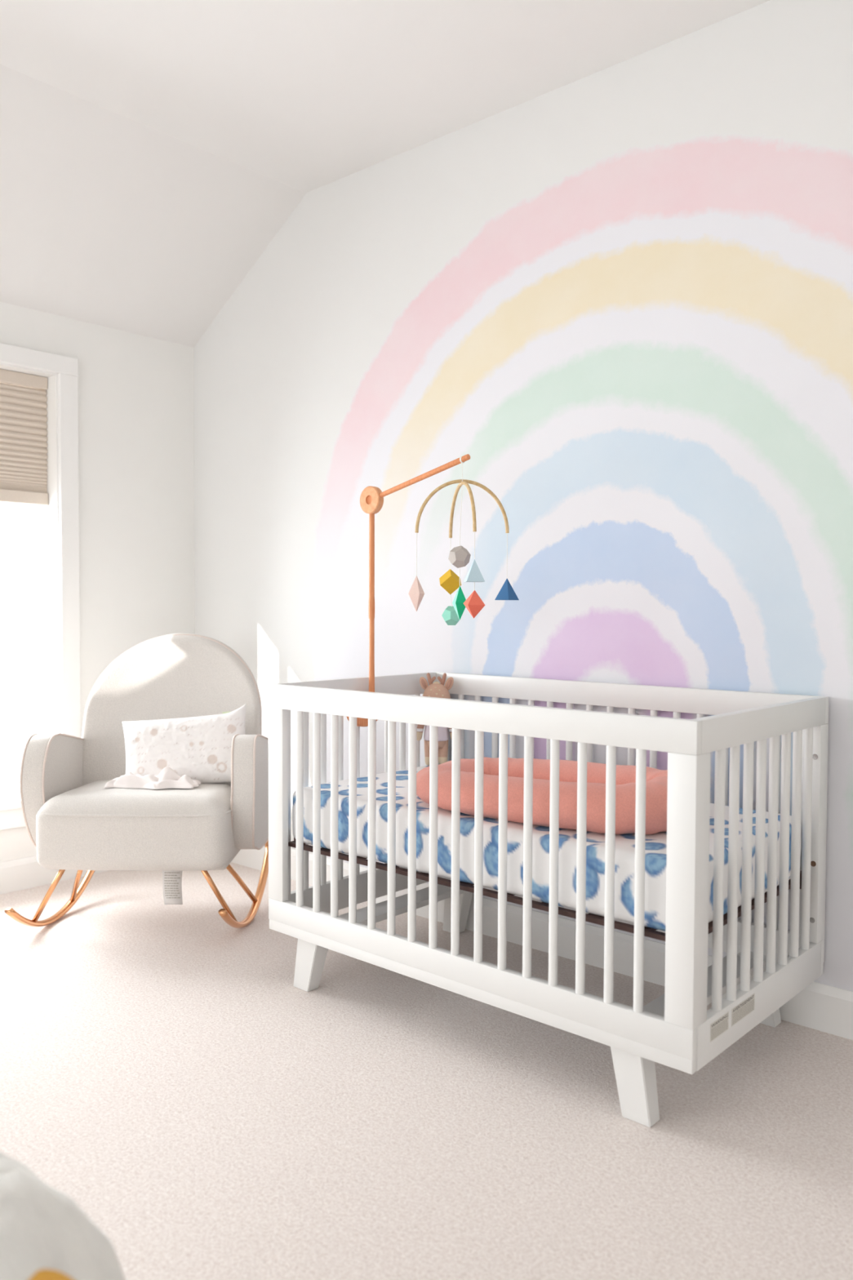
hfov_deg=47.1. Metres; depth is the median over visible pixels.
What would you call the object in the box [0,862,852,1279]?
floor
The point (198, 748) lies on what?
lumbar pillow
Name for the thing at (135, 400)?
wall
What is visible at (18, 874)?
baseboard
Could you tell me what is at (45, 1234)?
pouf
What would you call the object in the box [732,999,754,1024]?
label
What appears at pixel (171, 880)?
label
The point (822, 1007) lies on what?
baseboard
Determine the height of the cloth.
0.070 m
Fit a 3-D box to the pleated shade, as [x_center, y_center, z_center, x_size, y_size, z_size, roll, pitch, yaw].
[-1.841,-0.793,3.640,0.036,0.515,0.894,2,3,42]
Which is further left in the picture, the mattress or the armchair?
the armchair
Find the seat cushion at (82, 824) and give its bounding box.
[35,779,239,871]
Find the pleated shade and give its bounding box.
[0,368,48,506]
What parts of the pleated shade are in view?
head rail, rail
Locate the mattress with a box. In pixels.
[292,764,801,931]
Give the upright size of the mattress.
0.166 m
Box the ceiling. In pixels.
[0,0,769,347]
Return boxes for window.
[0,342,80,830]
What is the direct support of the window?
in the wall at (135, 400)
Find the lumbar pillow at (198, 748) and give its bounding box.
[122,703,246,783]
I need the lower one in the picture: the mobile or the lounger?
the lounger
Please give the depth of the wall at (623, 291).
3.05 m
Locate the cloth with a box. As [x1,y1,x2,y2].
[102,766,200,789]
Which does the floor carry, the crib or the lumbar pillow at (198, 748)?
the crib
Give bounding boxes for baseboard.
[0,855,109,894]
[231,845,852,1039]
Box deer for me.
[416,672,453,765]
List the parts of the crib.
corner post, leg, rail, rail, corner post, leg, rail, rail, rail, leg, corner post, leg, rail, rail, rail, corner post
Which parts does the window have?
sill, sash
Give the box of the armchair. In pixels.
[4,633,268,928]
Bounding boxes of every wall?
[0,302,195,862]
[193,0,852,991]
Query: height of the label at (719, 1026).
0.023 m
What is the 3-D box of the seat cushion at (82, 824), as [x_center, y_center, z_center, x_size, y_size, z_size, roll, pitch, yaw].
[-0.957,0.631,3.409,0.620,0.269,0.564,0,2,0]
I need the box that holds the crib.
[268,671,829,1127]
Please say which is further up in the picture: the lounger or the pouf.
the lounger
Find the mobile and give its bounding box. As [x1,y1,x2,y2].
[408,456,519,625]
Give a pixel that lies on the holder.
(371, 498)
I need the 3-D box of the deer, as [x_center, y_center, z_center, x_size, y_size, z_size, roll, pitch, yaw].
[0.033,0.271,3.320,0.118,0.317,0.099,-1,2,-35]
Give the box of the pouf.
[0,1152,124,1279]
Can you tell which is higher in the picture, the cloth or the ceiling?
the ceiling
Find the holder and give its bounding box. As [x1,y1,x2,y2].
[346,453,470,726]
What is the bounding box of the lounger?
[416,756,667,834]

